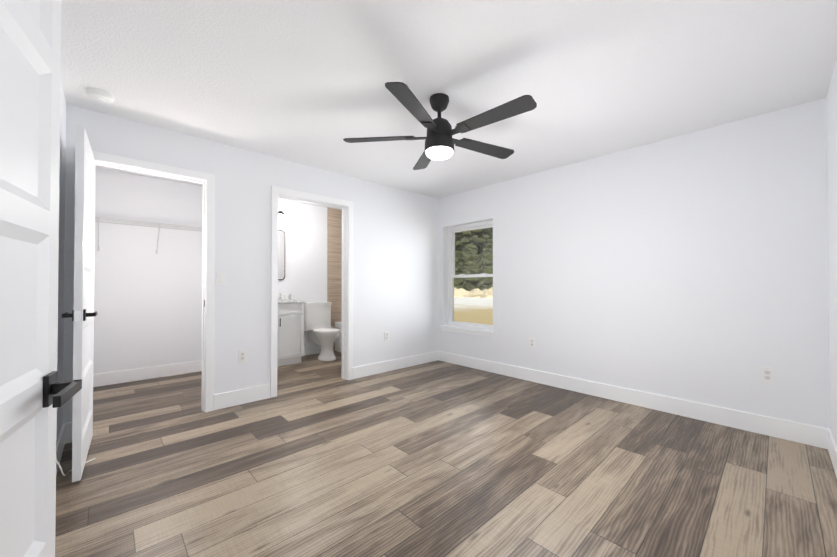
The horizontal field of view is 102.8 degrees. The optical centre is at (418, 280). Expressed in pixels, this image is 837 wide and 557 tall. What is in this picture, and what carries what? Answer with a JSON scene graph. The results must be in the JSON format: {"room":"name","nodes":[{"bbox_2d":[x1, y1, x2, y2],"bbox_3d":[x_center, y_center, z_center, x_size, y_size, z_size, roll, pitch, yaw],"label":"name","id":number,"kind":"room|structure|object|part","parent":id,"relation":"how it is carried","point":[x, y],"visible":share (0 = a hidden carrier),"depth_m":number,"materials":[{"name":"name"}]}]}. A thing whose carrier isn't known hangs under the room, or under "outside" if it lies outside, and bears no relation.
{"room":"empty bedroom","nodes":[
{"label":"empty bedroom","id":0,"kind":"room"},
{"bbox_2d":[56,82,65,443],"bbox_3d":[-1.943,-0.064,1.669,0.120,2.420,5.580,1,-1,-43],"label":"wall","id":1,"kind":"structure","parent":0,"point":[60,349],"depth_m":2.21,"materials":[{"name":"white paint"}]},
{"bbox_2d":[0,0,81,556],"bbox_3d":[-0.638,0.106,0.432,0.139,2.030,0.823,0,-1,-33],"label":"entry door","id":2,"kind":"structure","parent":1,"relation":"in","point":[34,393],"depth_m":0.67,"materials":[{"name":"white paint"}]},
{"bbox_3d":[-0.799,0.236,0.679,0.139,0.066,0.152,0,-1,-33],"label":"handle","id":3,"kind":"part","parent":2,"relation":"part of","materials":[{"name":"black metal"}]},
{"bbox_2d":[56,422,71,475],"bbox_3d":[-1.751,1.075,1.560,0.030,0.140,2.225,1,-1,-43],"label":"baseboard","id":4,"kind":"structure","parent":1,"relation":"attached to","point":[65,436],"depth_m":2.27,"materials":[{"name":"white paint"}]},
{"bbox_2d":[93,168,326,373],"bbox_3d":[-2.327,-0.029,4.990,3.850,2.420,0.200,1,-1,-43],"label":"wall","id":5,"kind":"structure","parent":0,"point":[147,303],"depth_m":4.06,"materials":[{"name":"white paint"}]},
{"bbox_2d":[93,360,201,386],"bbox_3d":[-3.178,1.101,4.036,1.260,0.140,0.015,1,-1,-43],"label":"baseboard","id":6,"kind":"structure","parent":5,"relation":"attached to","point":[109,378],"depth_m":3.97,"materials":[{"name":"white paint"}]},
{"bbox_2d":[95,217,202,253],"bbox_3d":[-3.064,-0.498,3.938,1.325,0.335,0.339,1,-1,-43],"label":"wire closet shelf","id":7,"kind":"object","parent":5,"relation":"attached to","point":[145,224],"visible":0.73,"depth_m":3.80,"materials":[{"name":"grey metal"}]},
{"bbox_2d":[278,230,284,279],"bbox_3d":[-2.261,-0.395,4.901,0.600,0.760,0.022,1,-1,-43],"label":"bathroom mirror","id":8,"kind":"object","parent":5,"relation":"attached to","point":[281,254],"visible":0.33,"depth_m":5.06,"materials":[{"name":"black mirror"}]},
{"bbox_2d":[278,211,284,223],"bbox_3d":[-2.215,-0.951,4.857,0.560,0.180,0.159,1,-1,-43],"label":"sconce","id":9,"kind":"object","parent":5,"relation":"attached to","point":[281,218],"visible":0.33,"depth_m":4.95,"materials":[{"name":"black metal"}]},
{"bbox_2d":[304,345,320,354],"bbox_3d":[-1.754,1.115,5.368,0.620,0.140,0.013,1,-1,-43],"label":"baseboard","id":10,"kind":"structure","parent":5,"relation":"attached to","point":[308,350],"depth_m":5.38,"materials":[{"name":"white paint"}]},
{"bbox_2d":[327,208,341,350],"bbox_3d":[-1.198,-0.020,5.898,0.900,2.420,0.012,1,-1,-43],"label":"wall tile","id":11,"kind":"structure","parent":5,"relation":"attached to","point":[334,256],"depth_m":5.67,"materials":[{"name":"beige tile"}]},
{"bbox_2d":[63,104,437,423],"bbox_3d":[-1.197,-0.043,3.691,3.970,2.420,0.120,1,-1,-43],"label":"wall","id":12,"kind":"structure","parent":0,"point":[395,262],"depth_m":3.29,"materials":[{"name":"white paint"}]},
{"bbox_2d":[62,124,97,481],"bbox_3d":[-2.181,0.124,2.185,0.139,2.030,0.758,1,-1,-40],"label":"closet door","id":13,"kind":"structure","parent":12,"relation":"in","point":[82,314],"depth_m":1.94,"materials":[{"name":"white paint"}]},
{"bbox_3d":[-2.010,0.199,1.984,0.139,0.066,0.152,1,-1,-41],"label":"handle","id":14,"kind":"part","parent":13,"relation":"part of","materials":[{"name":"black metal"}]},
{"bbox_2d":[72,151,214,424],"bbox_3d":[-2.205,0.099,2.750,0.879,2.117,0.152,1,-1,-43],"label":"door frame","id":15,"kind":"structure","parent":12,"relation":"attached to","point":[207,180],"depth_m":2.96,"materials":[{"name":"white paint"}]},
{"bbox_2d":[217,272,225,284],"bbox_3d":[-1.796,-0.020,3.042,0.072,0.116,0.013,1,-1,-43],"label":"light switch","id":16,"kind":"object","parent":12,"relation":"attached to","point":[221,278],"visible":1,"depth_m":3.04,"materials":[{"name":"white plastic"}]},
{"bbox_2d":[214,384,269,409],"bbox_3d":[-1.657,1.092,3.160,0.490,0.140,0.013,1,-1,-43],"label":"baseboard","id":17,"kind":"structure","parent":12,"relation":"attached to","point":[247,395],"depth_m":3.14,"materials":[{"name":"white paint"}]},
{"bbox_2d":[238,350,246,362],"bbox_3d":[-1.666,0.712,3.159,0.072,0.116,0.008,1,-1,-43],"label":"electrical outlet","id":18,"kind":"object","parent":12,"relation":"attached to","point":[242,355],"visible":1,"depth_m":3.16,"materials":[{"name":"white plastic"}]},
{"bbox_2d":[270,186,352,397],"bbox_3d":[-1.175,0.109,3.710,0.944,2.117,0.152,1,-1,-43],"label":"door frame","id":19,"kind":"structure","parent":12,"relation":"attached to","point":[346,206],"depth_m":3.88,"materials":[{"name":"white paint"}]},
{"bbox_2d":[384,331,388,340],"bbox_3d":[-0.411,0.714,4.329,0.072,0.116,0.008,1,-1,-43],"label":"electrical outlet","id":20,"kind":"object","parent":12,"relation":"attached to","point":[386,336],"visible":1,"depth_m":4.32,"materials":[{"name":"white plastic"}]},
{"bbox_2d":[353,351,439,378],"bbox_3d":[-0.256,1.105,4.466,1.440,0.140,0.015,1,-1,-43],"label":"baseboard","id":21,"kind":"structure","parent":12,"relation":"attached to","point":[385,366],"depth_m":4.40,"materials":[{"name":"white paint"}]},
{"bbox_2d":[55,351,836,556],"bbox_3d":[-0.835,1.281,2.607,5.300,0.250,5.700,1,-1,-43],"label":"floor","id":22,"kind":"structure","parent":0,"point":[315,457],"depth_m":1.96,"materials":[{"name":"brown wood"}]},
{"bbox_2d":[277,293,305,366],"bbox_3d":[-2.077,0.648,4.693,0.784,1.058,0.556,1,-1,-43],"label":"bathroom vanity","id":23,"kind":"object","parent":22,"relation":"on","point":[290,341],"visible":0.38,"depth_m":4.65,"materials":[{"name":"white wood"}]},
{"bbox_3d":[-1.915,0.690,4.519,0.748,0.741,0.019,1,-1,-43],"label":"door","id":24,"kind":"part","parent":23,"relation":"part of","materials":[{"name":"white wood"}]},
{"bbox_2d":[304,302,340,360],"bbox_3d":[-1.471,0.762,5.157,0.465,0.840,0.718,1,-1,-43],"label":"toilet","id":25,"kind":"object","parent":22,"relation":"on","point":[323,333],"visible":0.94,"depth_m":5.14,"materials":[{"name":"white ceramic"}]},
{"bbox_2d":[335,321,341,352],"bbox_3d":[-0.613,0.934,5.369,0.787,0.500,1.543,1,-1,-43],"label":"bathtub","id":26,"kind":"object","parent":22,"relation":"on","point":[338,324],"visible":0.12,"depth_m":5.56,"materials":[{"name":"white ceramic"}]},
{"bbox_2d":[61,0,836,209],"bbox_3d":[-0.835,-1.314,2.634,5.300,0.100,5.700,1,-1,-43],"label":"ceiling","id":27,"kind":"structure","parent":0,"point":[301,81],"depth_m":2.02,"materials":[{"name":"white paint"}]},
{"bbox_2d":[86,88,113,102],"bbox_3d":[-2.157,-1.246,2.262,0.140,0.044,0.140,1,-1,-43],"label":"smoke detector","id":28,"kind":"object","parent":27,"relation":"attached to","point":[99,95],"visible":1,"depth_m":2.23,"materials":[{"name":"white plastic"}]},
{"bbox_2d":[343,82,536,169],"bbox_3d":[0.182,-1.061,2.296,1.300,0.413,1.274,1,-1,-43],"label":"ceiling fan","id":29,"kind":"object","parent":27,"relation":"hanging from","point":[440,141],"visible":1,"depth_m":2.22,"materials":[{"name":"black metal"}]},
{"bbox_3d":[-0.239,-1.002,2.353,0.445,0.033,0.494,1,-1,-43],"label":"blade","id":30,"kind":"part","parent":29,"relation":"part of","materials":[{"name":"black wood"}]},
{"bbox_3d":[-0.001,-1.006,1.960,0.574,0.033,0.303,1,-1,-43],"label":"blade","id":31,"kind":"part","parent":29,"relation":"part of","materials":[{"name":"black wood"}]},
{"bbox_3d":[0.072,-0.998,2.691,0.367,0.033,0.546,1,-1,-43],"label":"blade","id":32,"kind":"part","parent":29,"relation":"part of","materials":[{"name":"black wood"}]},
{"bbox_3d":[0.145,-0.875,2.312,0.192,0.042,0.192,1,-1,-43],"label":"lamp shade","id":33,"kind":"part","parent":29,"relation":"part of","materials":[{"name":"white glass"}]},
{"bbox_3d":[0.481,-1.000,2.491,0.598,0.033,0.214,1,-1,-43],"label":"blade","id":34,"kind":"part","parent":29,"relation":"part of","materials":[{"name":"black"}]},
{"bbox_3d":[0.432,-1.005,2.070,0.151,0.033,0.602,1,-1,-43],"label":"blade","id":35,"kind":"part","parent":29,"relation":"part of","materials":[{"name":"black wood"}]},
{"bbox_2d":[438,98,829,428],"bbox_3d":[1.030,-0.036,4.360,0.200,2.420,5.700,1,-1,-43],"label":"wall","id":36,"kind":"structure","parent":0,"point":[693,266],"depth_m":2.90,"materials":[{"name":"white paint"}]},
{"bbox_2d":[440,325,494,337],"bbox_3d":[0.688,0.688,4.629,0.133,0.078,0.940,1,-1,-43],"label":"window sill","id":37,"kind":"structure","parent":36,"relation":"attached to","point":[472,331],"depth_m":4.55,"materials":[{"name":"white paint"}]},
{"bbox_2d":[448,220,492,329],"bbox_3d":[0.768,-0.062,4.711,0.085,1.480,0.870,1,-1,-43],"label":"window","id":38,"kind":"structure","parent":36,"relation":"in","point":[452,231],"depth_m":4.86,"materials":[{"name":"white plastic"}]},
{"bbox_2d":[529,337,534,347],"bbox_3d":[1.322,0.719,3.886,0.008,0.116,0.072,1,-1,-43],"label":"electrical outlet","id":39,"kind":"object","parent":36,"relation":"attached to","point":[531,342],"visible":1,"depth_m":3.88,"materials":[{"name":"white plastic"}]},
{"bbox_2d":[440,351,823,447],"bbox_3d":[1.542,1.097,3.643,0.015,0.140,3.670,1,-1,-43],"label":"baseboard","id":40,"kind":"structure","parent":36,"relation":"attached to","point":[815,436],"depth_m":2.95,"materials":[{"name":"white paint"}]},
{"bbox_2d":[761,367,774,383],"bbox_3d":[2.615,0.705,2.501,0.008,0.116,0.072,1,-1,-43],"label":"electrical outlet","id":41,"kind":"object","parent":36,"relation":"attached to","point":[767,374],"visible":1,"depth_m":2.50,"materials":[{"name":"white plastic"}]},
{"bbox_2d":[826,59,836,445],"bbox_3d":[1.408,-0.072,0.898,3.970,2.420,0.120,1,-1,-43],"label":"wall","id":42,"kind":"structure","parent":0,"point":[831,113],"depth_m":2.11,"materials":[{"name":"white paint"}]},
{"bbox_2d":[824,428,836,476],"bbox_3d":[1.406,1.069,0.977,3.850,0.140,0.015,1,-1,-43],"label":"baseboard","id":43,"kind":"structure","parent":42,"relation":"attached to","point":[829,442],"depth_m":2.14,"materials":[{"name":"white paint"}]},
{"label":"outside","id":44,"kind":"structure","parent":0,"visible":0},
{"bbox_2d":[454,297,492,324],"bbox_3d":[10.885,2.580,105.633,280.000,0.100,300.000,1,-1,-43],"label":"ground","id":45,"kind":"structure","parent":44,"point":[463,311],"depth_m":18.33,"materials":[{"name":"beige sand"}]},
{"bbox_2d":[454,251,462,288],"bbox_3d":[5.167,-1.558,49.952,3.790,7.062,3.982,1,-1,-43],"label":"tree","id":46,"kind":"object","parent":45,"relation":"on","point":[457,268],"depth_m":48.90,"materials":[{"name":"green plant"}]},
{"bbox_2d":[456,250,463,283],"bbox_3d":[6.437,-1.403,51.509,4.209,6.779,3.652,1,-1,-43],"label":"tree","id":47,"kind":"object","parent":45,"relation":"on","point":[459,257],"depth_m":50.85,"materials":[{"name":"green plant"}]},
{"bbox_2d":[455,231,471,251],"bbox_3d":[6.288,-7.450,53.385,6.806,18.871,6.288,1,-1,-43],"label":"tree","id":48,"kind":"object","parent":45,"relation":"on","point":[467,234],"depth_m":52.27,"materials":[{"name":"green plant"}]},
{"bbox_2d":[460,243,482,290],"bbox_3d":[7.570,-1.806,48.867,3.470,7.526,4.428,1,-1,-43],"label":"tree","id":49,"kind":"object","parent":45,"relation":"on","point":[472,256],"depth_m":47.98,"materials":[{"name":"green plant"}]},
{"bbox_2d":[454,287,492,297],"bbox_3d":[4.402,1.834,42.519,19.481,2.307,19.087,1,-1,-43],"label":"dry bush","id":50,"kind":"object","parent":45,"relation":"on","point":[485,294],"depth_m":37.31,"materials":[{"name":"beige plant"}]},
{"bbox_2d":[459,230,488,262],"bbox_3d":[8.939,-8.415,53.479,7.322,20.804,6.260,1,-1,-43],"label":"tree","id":51,"kind":"object","parent":45,"relation":"on","point":[482,241],"depth_m":51.48,"materials":[{"name":"green plant"}]},
{"bbox_2d":[472,258,485,289],"bbox_3d":[8.456,-0.973,49.732,4.110,5.884,3.469,1,-1,-43],"label":"tree","id":52,"kind":"object","parent":45,"relation":"on","point":[478,284],"depth_m":48.73,"materials":[{"name":"green plant"}]},
{"bbox_2d":[471,227,492,254],"bbox_3d":[10.238,-7.636,53.226,6.441,19.252,5.720,1,-1,-43],"label":"tree","id":53,"kind":"object","parent":45,"relation":"on","point":[485,231],"depth_m":52.33,"materials":[{"name":"green plant"}]},
{"bbox_2d":[480,243,492,288],"bbox_3d":[10.347,-1.942,50.570,3.935,7.833,5.005,1,-1,-43],"label":"tree","id":54,"kind":"object","parent":45,"relation":"on","point":[485,249],"depth_m":49.59,"materials":[{"name":"green plant"}]},
{"bbox_2d":[482,265,492,285],"bbox_3d":[10.520,-0.692,50.676,3.578,5.329,3.840,1,-1,-43],"label":"tree","id":55,"kind":"object","parent":45,"relation":"on","point":[487,271],"depth_m":49.38,"materials":[{"name":"green plant"}]},
{"bbox_3d":[-1.932,0.917,1.738,0.005,0.116,0.072,1,-1,-43],"label":"outlet","id":56,"kind":"object","parent":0,"visible":0},
{"bbox_2d":[56,458,95,475],"bbox_3d":[-2.010,1.034,1.948,0.176,0.227,0.421,1,-1,-43],"label":"cord","id":57,"kind":"object","parent":56,"relation":"attached to","point":[61,470],"visible":0.65,"depth_m":1.88,"materials":[{"name":"white plastic"}]}
]}

